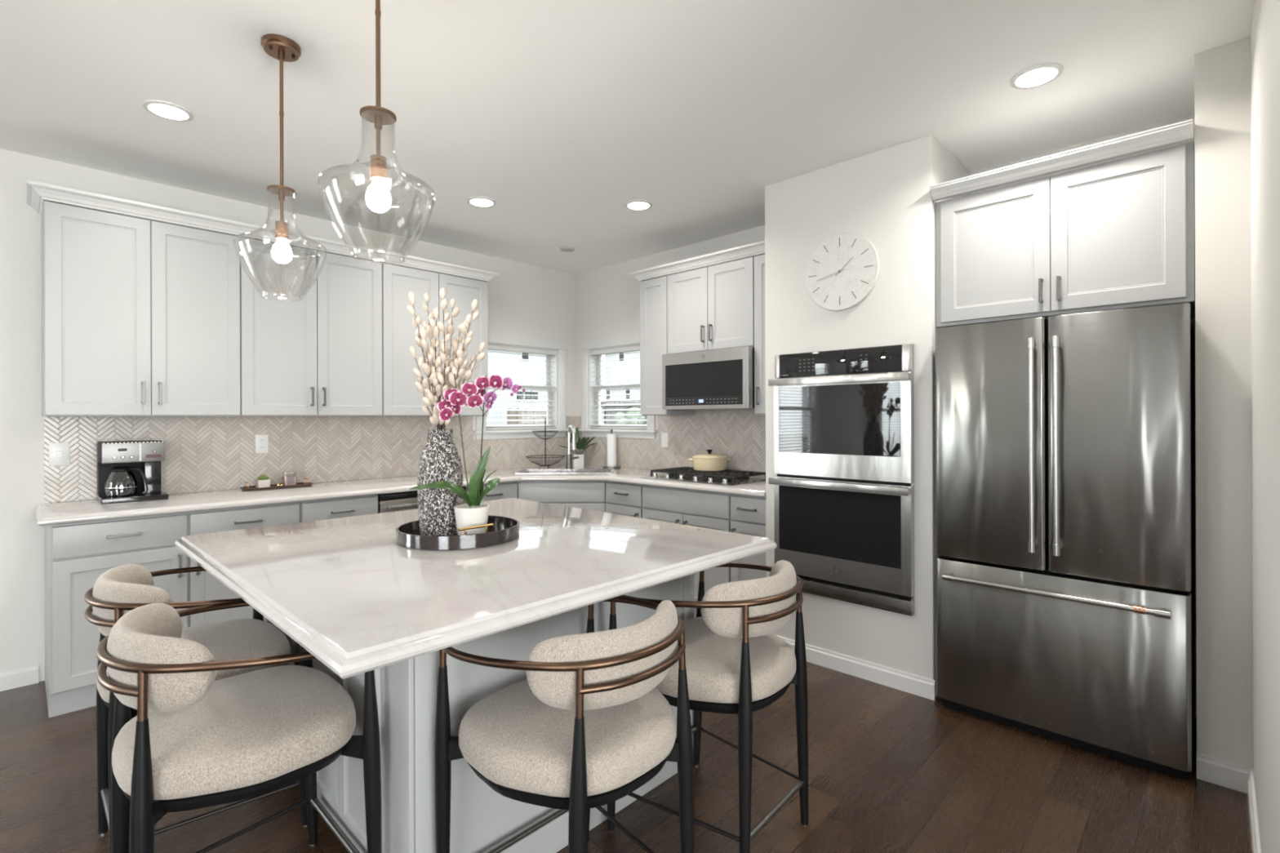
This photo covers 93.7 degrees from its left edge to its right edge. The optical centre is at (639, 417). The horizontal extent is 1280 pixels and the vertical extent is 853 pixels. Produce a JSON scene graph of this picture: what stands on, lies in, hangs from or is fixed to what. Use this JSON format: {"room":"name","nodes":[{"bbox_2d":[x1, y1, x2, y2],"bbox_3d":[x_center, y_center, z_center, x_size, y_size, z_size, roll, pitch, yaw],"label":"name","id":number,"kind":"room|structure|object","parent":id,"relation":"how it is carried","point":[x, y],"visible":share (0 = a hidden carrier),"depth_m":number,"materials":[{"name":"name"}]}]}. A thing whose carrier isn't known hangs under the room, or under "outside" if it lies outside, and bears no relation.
{"room":"kitchen","nodes":[
{"label":"kitchen","id":0,"kind":"room"},
{"bbox_2d":[0,148,575,681],"bbox_3d":[-3.400,0.009,2.856,0.140,2.695,8.180,0,0,44],"label":"wall","id":1,"kind":"structure","parent":0,"point":[524,300],"depth_m":3.07,"materials":[{"name":"white paint"}]},
{"bbox_2d":[0,664,39,691],"bbox_3d":[-4.580,1.314,1.515,0.014,0.092,4.325,0,0,44],"label":"baseboard","id":2,"kind":"structure","parent":1,"relation":"attached to","point":[28,675],"depth_m":3.02,"materials":[{"name":"white wood"}]},
{"bbox_2d":[41,200,239,416],"bbox_3d":[-2.670,-0.523,3.248,0.369,1.030,0.799,0,0,44],"label":"upper cabinet","id":3,"kind":"object","parent":1,"relation":"attached to","point":[140,317],"visible":1,"depth_m":3.09,"materials":[{"name":"grey paint"}]},
{"bbox_2d":[26,179,498,281],"bbox_3d":[-2.102,-1.072,3.820,0.393,0.062,2.526,0,0,44],"label":"crown molding","id":4,"kind":"structure","parent":3,"relation":"attached to","point":[37,193],"depth_m":3.33,"materials":[{"name":"white wood"}]},
{"bbox_2d":[44,416,575,503],"bbox_3d":[-1.840,0.213,4.367,0.008,0.447,3.545,0,0,44],"label":"backsplash","id":5,"kind":"structure","parent":1,"relation":"attached to","point":[202,453],"depth_m":3.81,"materials":[{"name":"tile"}]},
{"bbox_2d":[48,442,69,466],"bbox_3d":[-3.025,0.190,3.125,0.010,0.120,0.078,0,0,44],"label":"wall switch","id":6,"kind":"object","parent":5,"relation":"attached to","point":[59,452],"visible":1,"depth_m":3.12,"materials":[{"name":"white plastic"}]},
{"bbox_2d":[255,434,268,453],"bbox_3d":[-2.387,0.165,3.788,0.009,0.115,0.070,0,0,44],"label":"wall outlet","id":7,"kind":"object","parent":5,"relation":"attached to","point":[261,441],"visible":1,"depth_m":3.79,"materials":[{"name":"white plastic"}]},
{"bbox_2d":[240,236,382,416],"bbox_3d":[-2.112,-0.524,3.827,0.369,1.030,0.809,0,0,44],"label":"upper cabinet","id":8,"kind":"object","parent":1,"relation":"attached to","point":[319,353],"visible":0.95,"depth_m":3.69,"materials":[{"name":"grey paint"}]},
{"bbox_2d":[382,262,488,416],"bbox_3d":[-1.551,-0.526,4.409,0.369,1.030,0.805,0,0,44],"label":"upper cabinet","id":9,"kind":"object","parent":1,"relation":"attached to","point":[401,397],"visible":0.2,"depth_m":4.17,"materials":[{"name":"grey paint"}]},
{"bbox_2d":[472,332,568,439],"bbox_3d":[-1.052,-0.264,5.259,0.190,0.887,0.990,0,0,44],"label":"window","id":10,"kind":"structure","parent":1,"relation":"in","point":[495,339],"depth_m":5.42,"materials":[{"name":"white wood"}]},
{"bbox_2d":[485,344,555,430],"bbox_3d":[-1.044,-0.256,5.251,0.052,0.711,0.732,0,0,44],"label":"window blind","id":11,"kind":"object","parent":10,"relation":"attached to","point":[491,347],"visible":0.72,"depth_m":5.25,"materials":[{"name":"white plastic"}]},
{"bbox_2d":[409,346,438,429],"bbox_3d":[-0.765,-0.063,2.152,0.050,0.380,0.118,0,0,44],"label":"branch","id":12,"kind":"object","parent":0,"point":[417,372],"visible":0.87,"depth_m":2.13,"materials":[{"name":"brown plant"}]},
{"bbox_2d":[415,376,439,427],"bbox_3d":[-0.766,-0.018,2.168,0.086,0.288,0.046,0,0,-22],"label":"branch","id":13,"kind":"object","parent":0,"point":[420,387],"visible":0.7,"depth_m":2.16,"materials":[{"name":"brown plant"}]},
{"bbox_2d":[427,306,443,429],"bbox_3d":[-0.731,-0.134,2.155,0.050,0.521,0.072,0,0,-3],"label":"branch","id":14,"kind":"object","parent":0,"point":[436,312],"visible":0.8,"depth_m":2.14,"materials":[{"name":"brown plant"}]},
{"bbox_2d":[0,661,1252,852],"bbox_3d":[-0.283,1.397,-0.141,8.780,0.100,8.180,0,0,44],"label":"floor","id":15,"kind":"structure","parent":0,"point":[891,770],"depth_m":2.12,"materials":[{"name":"brown wood"}]},
{"bbox_2d":[44,502,299,717],"bbox_3d":[-2.485,0.917,3.241,0.622,0.872,1.024,0,0,44],"label":"base cabinet","id":16,"kind":"object","parent":15,"relation":"on","point":[77,554],"visible":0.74,"depth_m":2.82,"materials":[{"name":"grey paint"}]},
{"bbox_2d":[84,564,307,852],"bbox_3d":[-1.462,0.916,1.974,0.592,0.869,0.538,0,0,44],"label":"bar stool","id":17,"kind":"object","parent":15,"relation":"on","point":[119,590],"visible":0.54,"depth_m":1.93,"materials":[{"name":"beige fabric"}]},
{"bbox_2d":[92,564,176,636],"bbox_3d":[-1.578,0.571,1.855,0.465,0.179,0.170,0,0,44],"label":"cushion","id":18,"kind":"object","parent":17,"relation":"on","point":[119,590],"depth_m":1.74,"materials":[{"name":"fabric"}]},
{"bbox_2d":[95,600,382,852],"bbox_3d":[-1.040,0.915,1.548,0.592,0.869,0.538,0,0,44],"label":"bar stool","id":19,"kind":"object","parent":15,"relation":"on","point":[193,740],"visible":0.91,"depth_m":1.40,"materials":[{"name":"beige fabric"}]},
{"bbox_2d":[106,602,217,712],"bbox_3d":[-1.156,0.570,1.429,0.465,0.179,0.170,0,0,44],"label":"cushion","id":20,"kind":"object","parent":19,"relation":"on","point":[151,668],"depth_m":1.30,"materials":[{"name":"fabric"}]},
{"bbox_2d":[299,494,377,522],"bbox_3d":[-1.976,0.916,3.769,0.622,0.872,0.440,0,0,44],"label":"drawer","id":21,"kind":"object","parent":15,"relation":"on","point":[322,509],"visible":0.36,"depth_m":3.56,"materials":[{"name":"grey paint"}]},
{"bbox_2d":[377,486,466,513],"bbox_3d":[-1.609,0.916,4.142,0.632,0.867,0.599,0,0,44],"label":"dishwasher","id":22,"kind":"object","parent":15,"relation":"on","point":[400,501],"visible":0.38,"depth_m":3.81,"materials":[{"name":"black metal"}]},
{"bbox_2d":[263,573,694,852],"bbox_3d":[-0.635,0.913,2.355,1.239,0.867,1.162,0,0,44],"label":"kitchen island","id":23,"kind":"object","parent":15,"relation":"on","point":[482,819],"visible":0.16,"depth_m":1.67,"materials":[{"name":"grey paint"}]},
{"bbox_2d":[174,497,776,679],"bbox_3d":[-0.614,0.456,2.180,1.636,0.044,1.483,0,0,44],"label":"island countertop","id":24,"kind":"structure","parent":23,"relation":"on","point":[358,600],"depth_m":1.69,"materials":[{"name":"white stone"}]},
{"bbox_2d":[395,515,519,550],"bbox_3d":[-0.652,0.400,2.167,0.426,0.067,0.426,0,0,44],"label":"round tray","id":25,"kind":"object","parent":24,"relation":"on","point":[499,530],"visible":0.8,"depth_m":2.01,"materials":[{"name":"black paint"}]},
{"bbox_2d":[417,429,462,535],"bbox_3d":[-0.728,0.234,2.189,0.159,0.384,0.159,0,0,44],"label":"vase","id":26,"kind":"object","parent":25,"relation":"on","point":[440,460],"visible":0.84,"depth_m":2.13,"materials":[{"name":"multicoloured ceramic"}]},
{"bbox_2d":[406,291,438,414],"bbox_3d":[-0.767,-0.160,2.152,0.055,0.574,0.121,0,0,44],"label":"branch","id":27,"kind":"object","parent":26,"relation":"in","point":[411,298],"visible":0.77,"depth_m":2.13,"materials":[{"name":"brown plant"}]},
{"bbox_2d":[412,317,439,402],"bbox_3d":[-0.778,-0.119,2.179,0.096,0.490,0.054,0,0,-8],"label":"branch","id":28,"kind":"object","parent":26,"relation":"in","point":[415,325],"visible":0.27,"depth_m":2.17,"materials":[{"name":"brown plant"}]},
{"bbox_2d":[419,327,439,429],"bbox_3d":[-0.751,-0.096,2.145,0.050,0.444,0.100,0,0,21],"label":"branch","id":29,"kind":"object","parent":26,"relation":"in","point":[423,332],"visible":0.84,"depth_m":2.13,"materials":[{"name":"brown plant"}]},
{"bbox_2d":[422,293,436,404],"bbox_3d":[-0.765,-0.171,2.219,0.107,0.595,0.051,0,0,44],"label":"branch","id":30,"kind":"object","parent":26,"relation":"in","point":[427,326],"visible":0.39,"depth_m":2.23,"materials":[{"name":"brown plant"}]},
{"bbox_2d":[431,364,444,425],"bbox_3d":[-0.728,-0.037,2.179,0.048,0.326,0.046,0,0,44],"label":"branch","id":31,"kind":"object","parent":26,"relation":"in","point":[437,388],"visible":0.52,"depth_m":2.16,"materials":[{"name":"brown plant"}]},
{"bbox_2d":[435,287,450,429],"bbox_3d":[-0.701,-0.164,2.143,0.052,0.581,0.120,0,0,-33],"label":"branch","id":32,"kind":"object","parent":26,"relation":"in","point":[443,348],"visible":0.77,"depth_m":2.13,"materials":[{"name":"brown plant"}]},
{"bbox_2d":[438,328,449,428],"bbox_3d":[-0.727,-0.107,2.234,0.045,0.468,0.102,0,0,-13],"label":"branch","id":33,"kind":"object","parent":26,"relation":"in","point":[446,364],"visible":0.2,"depth_m":2.24,"materials":[{"name":"brown plant"}]},
{"bbox_2d":[440,351,456,429],"bbox_3d":[-0.707,-0.066,2.224,0.049,0.386,0.101,0,0,31],"label":"branch","id":34,"kind":"object","parent":26,"relation":"in","point":[454,353],"visible":0.12,"depth_m":2.24,"materials":[{"name":"brown plant"}]},
{"bbox_2d":[441,298,459,389],"bbox_3d":[-0.714,-0.164,2.240,0.048,0.580,0.102,0,0,16],"label":"branch","id":35,"kind":"object","parent":26,"relation":"in","point":[455,312],"visible":0.59,"depth_m":2.26,"materials":[{"name":"brown plant"}]},
{"bbox_2d":[441,323,462,429],"bbox_3d":[-0.694,-0.109,2.187,0.098,0.471,0.045,0,0,-2],"label":"branch","id":36,"kind":"object","parent":26,"relation":"in","point":[455,346],"visible":0.34,"depth_m":2.19,"materials":[{"name":"brown plant"}]},
{"bbox_2d":[442,337,468,427],"bbox_3d":[-0.670,-0.079,2.170,0.137,0.409,0.050,0,0,26],"label":"branch","id":37,"kind":"object","parent":26,"relation":"in","point":[465,352],"visible":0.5,"depth_m":2.15,"materials":[{"name":"brown plant"}]},
{"bbox_2d":[442,313,472,429],"bbox_3d":[-0.664,-0.119,2.151,0.176,0.491,0.057,0,0,36],"label":"branch","id":38,"kind":"object","parent":26,"relation":"in","point":[467,341],"visible":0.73,"depth_m":2.12,"materials":[{"name":"brown plant"}]},
{"bbox_2d":[444,353,476,426],"bbox_3d":[-0.658,-0.054,2.180,0.125,0.361,0.050,0,0,-12],"label":"branch","id":39,"kind":"object","parent":26,"relation":"in","point":[462,380],"visible":0.44,"depth_m":2.18,"materials":[{"name":"brown plant"}]},
{"bbox_2d":[443,299,479,429],"bbox_3d":[-0.649,-0.144,2.153,0.202,0.541,0.053,0,0,32],"label":"branch","id":40,"kind":"object","parent":26,"relation":"in","point":[460,353],"visible":0.6,"depth_m":2.12,"materials":[{"name":"brown plant"}]},
{"bbox_2d":[444,342,485,429],"bbox_3d":[-0.639,-0.073,2.165,0.177,0.398,0.048,0,0,15],"label":"branch","id":41,"kind":"object","parent":26,"relation":"in","point":[481,356],"visible":0.59,"depth_m":2.15,"materials":[{"name":"brown plant"}]},
{"bbox_2d":[409,373,525,535],"bbox_3d":[-0.579,0.136,2.067,0.344,0.580,0.219,0,0,9],"label":"potted orchid","id":42,"kind":"object","parent":25,"relation":"on","point":[473,513],"visible":0.98,"depth_m":2.09,"materials":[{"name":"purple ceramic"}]},
{"bbox_2d":[463,481,517,501],"bbox_3d":[-1.255,0.913,4.518,0.622,0.872,0.424,0,0,44],"label":"base cabinet","id":43,"kind":"object","parent":15,"relation":"on","point":[504,490],"visible":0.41,"depth_m":4.38,"materials":[{"name":"grey paint"}]},
{"bbox_2d":[516,480,606,512],"bbox_3d":[-0.592,0.911,4.897,1.051,0.872,1.051,0,0,44],"label":"base cabinet","id":44,"kind":"object","parent":15,"relation":"on","point":[585,495],"visible":0.09,"depth_m":4.48,"materials":[{"name":"grey paint"}]},
{"bbox_2d":[434,595,694,852],"bbox_3d":[-0.159,0.912,1.552,0.538,0.869,0.592,0,0,44],"label":"bar stool","id":45,"kind":"object","parent":15,"relation":"on","point":[588,725],"visible":0.97,"depth_m":1.38,"materials":[{"name":"fabric"}]},
{"bbox_2d":[525,600,678,710],"bbox_3d":[-0.041,0.566,1.437,0.170,0.179,0.465,0,0,44],"label":"cushion","id":46,"kind":"object","parent":45,"relation":"on","point":[600,669],"depth_m":1.32,"materials":[{"name":"fabric"}]},
{"bbox_2d":[605,481,644,518],"bbox_3d":[0.069,0.909,4.558,0.380,0.872,0.622,0,0,44],"label":"base cabinet","id":47,"kind":"object","parent":15,"relation":"on","point":[622,499],"visible":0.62,"depth_m":4.34,"materials":[{"name":"grey paint"}]},
{"bbox_2d":[642,484,731,617],"bbox_3d":[0.477,0.908,4.165,0.751,0.872,0.622,0,0,44],"label":"base cabinet","id":48,"kind":"object","parent":15,"relation":"on","point":[704,509],"visible":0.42,"depth_m":3.90,"materials":[{"name":"grey paint"}]},
{"bbox_2d":[606,560,808,852],"bbox_3d":[0.256,0.911,1.978,0.538,0.869,0.592,0,0,40],"label":"bar stool","id":49,"kind":"object","parent":15,"relation":"on","point":[735,663],"visible":0.76,"depth_m":1.78,"materials":[{"name":"brown metal"}]},
{"bbox_2d":[701,560,796,638],"bbox_3d":[0.381,0.565,1.871,0.170,0.179,0.465,0,0,40],"label":"cushion","id":50,"kind":"object","parent":49,"relation":"on","point":[761,606],"depth_m":1.74,"materials":[{"name":"fabric"}]},
{"bbox_2d":[730,494,765,582],"bbox_3d":[0.845,0.907,3.811,0.268,0.872,0.622,0,0,44],"label":"base cabinet","id":51,"kind":"object","parent":15,"relation":"on","point":[748,513],"visible":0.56,"depth_m":3.61,"materials":[{"name":"grey paint"}]},
{"bbox_2d":[34,464,765,525],"bbox_3d":[-0.967,0.454,3.507,2.456,0.038,3.587,0,0,44],"label":"countertop","id":52,"kind":"structure","parent":51,"relation":"on","point":[91,510],"depth_m":3.52,"materials":[{"name":"white stone"}]},
{"bbox_2d":[96,440,168,504],"bbox_3d":[-2.731,0.284,3.229,0.260,0.313,0.272,0,0,44],"label":"coffee maker","id":53,"kind":"object","parent":52,"relation":"on","point":[128,471],"visible":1,"depth_m":3.18,"materials":[{"name":"black plastic"}]},
{"bbox_2d":[240,478,313,490],"bbox_3d":[-2.266,0.415,3.751,0.150,0.048,0.390,0,0,44],"label":"wooden tray","id":54,"kind":"object","parent":52,"relation":"on","point":[298,484],"visible":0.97,"depth_m":3.71,"materials":[{"name":"brown wood"}]},
{"bbox_2d":[255,474,270,488],"bbox_3d":[-2.319,0.390,3.692,0.073,0.082,0.068,0,0,44],"label":"potted succulent","id":55,"kind":"object","parent":54,"relation":"on","point":[263,481],"visible":1,"depth_m":3.67,"materials":[{"name":"white ceramic"}]},
{"bbox_2d":[255,479,270,488],"bbox_3d":[-2.321,0.406,3.693,0.068,0.050,0.068,0,0,44],"label":"pot","id":56,"kind":"object","parent":55,"relation":"on","point":[259,482],"depth_m":3.67,"materials":[{"name":"white ceramic"}]},
{"bbox_2d":[282,471,296,485],"bbox_3d":[-2.225,0.387,3.806,0.070,0.086,0.068,0,0,44],"label":"glass candle","id":57,"kind":"object","parent":54,"relation":"on","point":[291,480],"visible":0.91,"depth_m":3.78,"materials":[{"name":"clear glass"}]},
{"bbox_2d":[525,417,564,468],"bbox_3d":[-0.815,0.219,5.171,0.341,0.430,0.341,0,0,44],"label":"wire basket stand","id":58,"kind":"object","parent":52,"relation":"on","point":[544,431],"visible":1,"depth_m":5.17,"materials":[{"name":"grey metal"}]},
{"bbox_2d":[532,431,558,439],"bbox_3d":[-0.815,0.150,5.171,0.225,0.071,0.225,0,0,44],"label":"bowl","id":59,"kind":"object","parent":58,"relation":"on","point":[544,435],"depth_m":5.15,"materials":[{"name":"grey metal"}]},
{"bbox_2d":[525,454,564,466],"bbox_3d":[-0.815,0.372,5.171,0.341,0.083,0.341,0,0,44],"label":"bowl","id":60,"kind":"object","parent":58,"relation":"on","point":[549,464],"depth_m":5.14,"materials":[{"name":"grey metal"}]},
{"bbox_2d":[515,468,614,473],"bbox_3d":[-0.592,0.521,4.853,0.760,0.184,0.383,0,0,-1],"label":"sink","id":61,"kind":"object","parent":52,"relation":"in","point":[524,470],"visible":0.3,"depth_m":5.01,"materials":[{"name":"silver metal"}]},
{"bbox_2d":[520,469,611,472],"bbox_3d":[-0.592,0.524,4.844,0.736,0.177,0.341,0,0,-1],"label":"basin","id":62,"kind":"object","parent":61,"relation":"in","point":[522,470],"depth_m":5.01,"materials":[{"name":"silver metal"}]},
{"bbox_2d":[565,425,578,468],"bbox_3d":[-0.547,0.244,5.014,0.113,0.367,0.158,0,0,-27],"label":"faucet","id":63,"kind":"object","parent":52,"relation":"on","point":[569,456],"visible":1,"depth_m":5.03,"materials":[{"name":"silver metal"}]},
{"bbox_2d":[558,427,596,466],"bbox_3d":[-0.537,0.261,5.347,0.280,0.344,0.360,0,0,44],"label":"potted plant","id":64,"kind":"object","parent":52,"relation":"on","point":[576,462],"visible":0.81,"depth_m":5.33,"materials":[{"name":"green plant"}]},
{"bbox_2d":[602,429,620,468],"bbox_3d":[-0.244,0.267,5.166,0.156,0.331,0.156,0,0,44],"label":"paper towel holder","id":65,"kind":"object","parent":52,"relation":"on","point":[611,437],"visible":1,"depth_m":5.13,"materials":[{"name":"white paper"}]},
{"bbox_2d":[640,466,765,485],"bbox_3d":[0.454,0.403,4.210,0.786,0.053,0.485,0,0,44],"label":"gas cooktop","id":66,"kind":"object","parent":52,"relation":"in","point":[726,477],"visible":0.96,"depth_m":4.09,"materials":[{"name":"silver metal"}]},
{"bbox_2d":[688,449,731,471],"bbox_3d":[0.499,0.302,4.301,0.258,0.148,0.258,0,0,44],"label":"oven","id":67,"kind":"object","parent":66,"relation":"on","point":[708,462],"visible":1,"depth_m":4.20,"materials":[{"name":"beige ceramic"}]},
{"bbox_2d":[692,457,727,471],"bbox_3d":[0.499,0.332,4.301,0.252,0.090,0.252,0,0,44],"label":"pot","id":68,"kind":"object","parent":67,"relation":"on","point":[707,464],"depth_m":4.19,"materials":[{"name":"beige ceramic"}]},
{"bbox_2d":[934,302,1194,779],"bbox_3d":[1.885,0.459,2.690,0.874,1.752,0.730,0,0,44],"label":"refrigerator","id":69,"kind":"object","parent":15,"relation":"on","point":[1064,602],"visible":1,"depth_m":2.42,"materials":[{"name":"silver metal"}]},
{"bbox_2d":[0,0,1253,274],"bbox_3d":[-0.292,-1.398,-0.141,8.780,0.100,8.180,0,0,44],"label":"ceiling","id":70,"kind":"structure","parent":0,"point":[562,114],"depth_m":2.52,"materials":[{"name":"white paint"}]},
{"bbox_2d":[142,99,193,121],"bbox_3d":[-2.059,-1.338,2.620,0.176,0.008,0.176,0,0,44],"label":"recessed light","id":71,"kind":"object","parent":70,"relation":"in","point":[167,110],"visible":1,"depth_m":2.61,"materials":[{"name":"white plastic"}]},
{"bbox_2d":[233,34,327,298],"bbox_3d":[-1.292,-0.887,2.164,0.292,0.914,0.292,0,0,44],"label":"pendant lamp","id":72,"kind":"object","parent":70,"relation":"hanging from","point":[282,48],"visible":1,"depth_m":2.15,"materials":[{"name":"clear glass"}]},
{"bbox_2d":[275,221,288,240],"bbox_3d":[-1.292,-0.673,2.164,0.043,0.060,0.043,0,0,44],"label":"socket","id":73,"kind":"object","parent":72,"relation":"attached to","point":[282,228],"depth_m":2.15,"materials":[{"name":"gold metal"}]},
{"bbox_2d":[317,0,435,260],"bbox_3d":[-0.711,-0.889,1.629,0.292,0.914,0.292,0,0,44],"label":"pendant lamp","id":74,"kind":"object","parent":70,"relation":"hanging from","point":[378,198],"visible":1,"depth_m":1.62,"materials":[{"name":"clear glass"}]},
{"bbox_2d":[369,154,386,182],"bbox_3d":[-0.710,-0.675,1.629,0.043,0.060,0.043,0,0,44],"label":"socket","id":75,"kind":"object","parent":74,"relation":"attached to","point":[378,174],"depth_m":1.61,"materials":[{"name":"gold metal"}]},
{"bbox_2d":[466,196,496,207],"bbox_3d":[-0.986,-1.341,3.735,0.176,0.008,0.176,0,0,44],"label":"recessed light","id":76,"kind":"object","parent":70,"relation":"in","point":[481,202],"visible":1,"depth_m":3.73,"materials":[{"name":"white plastic"}]},
{"bbox_2d":[560,246,574,252],"bbox_3d":[-0.580,-1.339,4.782,0.119,0.016,0.120,0,0,44],"label":"smoke detector","id":77,"kind":"object","parent":70,"relation":"attached to","point":[566,249],"visible":1,"depth_m":4.75,"materials":[{"name":"grey plastic"}]},
{"bbox_2d":[624,200,652,210],"bbox_3d":[-0.009,-1.345,3.800,0.176,0.008,0.176,0,0,44],"label":"recessed light","id":78,"kind":"object","parent":70,"relation":"in","point":[636,205],"visible":1,"depth_m":3.79,"materials":[{"name":"white plastic"}]},
{"bbox_2d":[1009,62,1063,88],"bbox_3d":[1.569,-1.350,2.376,0.176,0.008,0.176,0,0,44],"label":"recessed light","id":79,"kind":"object","parent":70,"relation":"in","point":[1038,75],"visible":1,"depth_m":2.37,"materials":[{"name":"white plastic"}]},
{"bbox_2d":[764,134,969,695],"bbox_3d":[1.278,-0.006,3.404,0.922,2.695,0.622,0,0,44],"label":"wall","id":80,"kind":"structure","parent":0,"point":[883,197],"depth_m":3.05,"materials":[{"name":"white paint"}]},
{"bbox_2d":[768,343,915,616],"bbox_3d":[1.030,0.300,3.144,0.762,1.315,0.098,0,0,44],"label":"double wall oven","id":81,"kind":"object","parent":80,"relation":"attached to","point":[843,483],"visible":0.98,"depth_m":3.10,"materials":[{"name":"silver metal"}]},
{"bbox_2d":[804,231,879,311],"bbox_3d":[1.057,-0.770,3.164,0.407,0.407,0.027,0,0,44],"label":"wall clock","id":82,"kind":"object","parent":80,"relation":"attached to","point":[842,270],"visible":1,"depth_m":3.15,"materials":[{"name":"stone"}]},
{"bbox_2d":[776,635,935,700],"bbox_3d":[1.077,1.296,3.160,0.900,0.092,0.014,0,0,44],"label":"baseboard","id":83,"kind":"structure","parent":80,"relation":"attached to","point":[914,684],"depth_m":3.06,"materials":[{"name":"white wood"}]},
{"bbox_2d":[574,113,1196,717],"bbox_3d":[2.551,-0.010,2.706,8.640,2.695,0.140,0,0,44],"label":"wall","id":84,"kind":"structure","parent":0,"point":[607,299],"depth_m":5.12,"materials":[{"name":"white paint"}]},
{"bbox_2d":[577,333,657,439],"bbox_3d":[-0.172,-0.267,5.293,0.980,0.887,0.190,0,0,44],"label":"window","id":85,"kind":"structure","parent":84,"relation":"in","point":[633,340],"depth_m":5.49,"materials":[{"name":"white wood"}]},
{"bbox_2d":[590,345,646,429],"bbox_3d":[-0.179,-0.258,5.285,0.722,0.711,0.052,0,0,44],"label":"window blind","id":86,"kind":"object","parent":85,"relation":"attached to","point":[637,348],"visible":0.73,"depth_m":5.28,"materials":[{"name":"white plastic"}]},
{"bbox_2d":[640,275,696,415],"bbox_3d":[0.215,-0.532,4.621,0.279,1.030,0.339,0,0,44],"label":"upper cabinet","id":87,"kind":"object","parent":84,"relation":"attached to","point":[653,292],"visible":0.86,"depth_m":4.51,"materials":[{"name":"grey paint"}]},
{"bbox_2d":[629,240,764,281],"bbox_3d":[0.536,-1.080,4.271,1.342,0.062,0.393,0,0,44],"label":"crown molding","id":88,"kind":"structure","parent":87,"relation":"attached to","point":[755,249],"depth_m":4.14,"materials":[{"name":"white wood"}]},
{"bbox_2d":[575,409,765,478],"bbox_3d":[0.274,0.187,4.797,2.458,0.485,0.008,0,0,44],"label":"backsplash","id":89,"kind":"structure","parent":84,"relation":"attached to","point":[740,435],"depth_m":4.64,"materials":[{"name":"tile"}]},
{"bbox_2d":[661,432,668,447],"bbox_3d":[0.200,0.180,4.856,0.072,0.118,0.010,0,0,44],"label":"wall switch","id":90,"kind":"object","parent":89,"relation":"attached to","point":[664,436],"visible":1,"depth_m":4.85,"materials":[{"name":"white plastic"}]},
{"bbox_2d":[666,256,754,354],"bbox_3d":[0.573,-0.755,4.255,0.745,0.587,0.369,0,0,44],"label":"upper cabinet","id":91,"kind":"object","parent":84,"relation":"attached to","point":[710,308],"visible":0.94,"depth_m":4.11,"materials":[{"name":"grey paint"}]},
{"bbox_2d":[662,346,754,409],"bbox_3d":[0.562,-0.259,4.241,0.742,0.398,0.387,0,0,44],"label":"microwave","id":92,"kind":"object","parent":91,"relation":"attached to","point":[722,379],"visible":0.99,"depth_m":4.07,"materials":[{"name":"silver metal"}]},
{"bbox_2d":[754,254,765,414],"bbox_3d":[0.937,-0.534,3.905,0.261,1.030,0.369,0,0,44],"label":"upper cabinet","id":93,"kind":"object","parent":84,"relation":"attached to","point":[759,260],"visible":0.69,"depth_m":3.85,"materials":[{"name":"grey paint"}]},
{"bbox_2d":[935,141,1195,327],"bbox_3d":[1.936,-0.738,2.761,0.916,0.600,0.630,0,0,44],"label":"upper cabinet","id":94,"kind":"object","parent":84,"relation":"attached to","point":[1119,233],"visible":0.93,"depth_m":2.50,"materials":[{"name":"grey paint"}]},
{"bbox_2d":[929,119,1193,201],"bbox_3d":[1.719,-1.065,2.537,0.913,0.055,0.070,0,0,44],"label":"crown molding","id":95,"kind":"structure","parent":94,"relation":"attached to","point":[1182,131],"depth_m":2.47,"materials":[{"name":"white wood"}]},
{"bbox_2d":[1194,36,1253,768],"bbox_3d":[2.333,-0.009,2.403,0.146,2.695,0.600,0,0,44],"label":"wall pier","id":96,"kind":"object","parent":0,"point":[1222,73],"visible":0.93,"depth_m":2.18,"materials":[{"name":"white paint"}]},
{"bbox_2d":[1196,751,1252,793],"bbox_3d":[2.124,1.293,2.182,0.147,0.092,0.014,0,0,44],"label":"baseboard","id":97,"kind":"structure","parent":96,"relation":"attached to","point":[1216,771],"depth_m":2.18,"materials":[{"name":"white wood"}]},
{"bbox_2d":[1247,0,1279,852],"bbox_3d":[1.822,-0.008,1.680,0.147,2.695,2.350,0,0,44],"label":"wall","id":98,"kind":"structure","parent":0,"point":[1265,22],"depth_m":1.51,"materials":[{"name":"white paint"}]},
{"label":"outside","id":99,"kind":"structure","parent":0,"visible":0},
{"bbox_3d":[-26.132,2.154,44.123,89.850,0.050,140.000,0,0,44],"label":"ground","id":100,"kind":"structure","parent":99,"visible":0},
{"bbox_2d":[486,350,546,424],"bbox_3d":[-11.643,-1.567,33.628,10.300,7.300,14.000,0,0,44],"label":"neighbor house","id":101,"kind":"structure","parent":100,"relation":"on","point":[490,353],"depth_m":32.17,"materials":[{"name":"white"}]},
{"bbox_2d":[506,408,546,424],"bbox_3d":[-5.197,0.812,28.276,0.120,2.500,2.420,0,0,44],"label":"fence","id":102,"kind":"object","parent":100,"relation":"on","point":[508,412],"visible":0.28,"depth_m":28.06,"materials":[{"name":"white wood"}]},
{"bbox_2d":[600,351,646,424],"bbox_3d":[6.824,-1.676,33.198,18.500,7.400,15.000,0,0,44],"label":"neighbor house","id":103,"kind":"structure","parent":100,"relation":"on","point":[628,355],"depth_m":33.64,"materials":[{"name":"white"}]},
{"bbox_2d":[613,406,646,424],"bbox_3d":[-0.146,0.836,26.700,2.967,2.665,1.695,0,0,44],"label":"shrub","id":104,"kind":"object","parent":100,"relation":"on","point":[615,417],"visible":0.13,"depth_m":26.74,"materials":[{"name":"green plant"}]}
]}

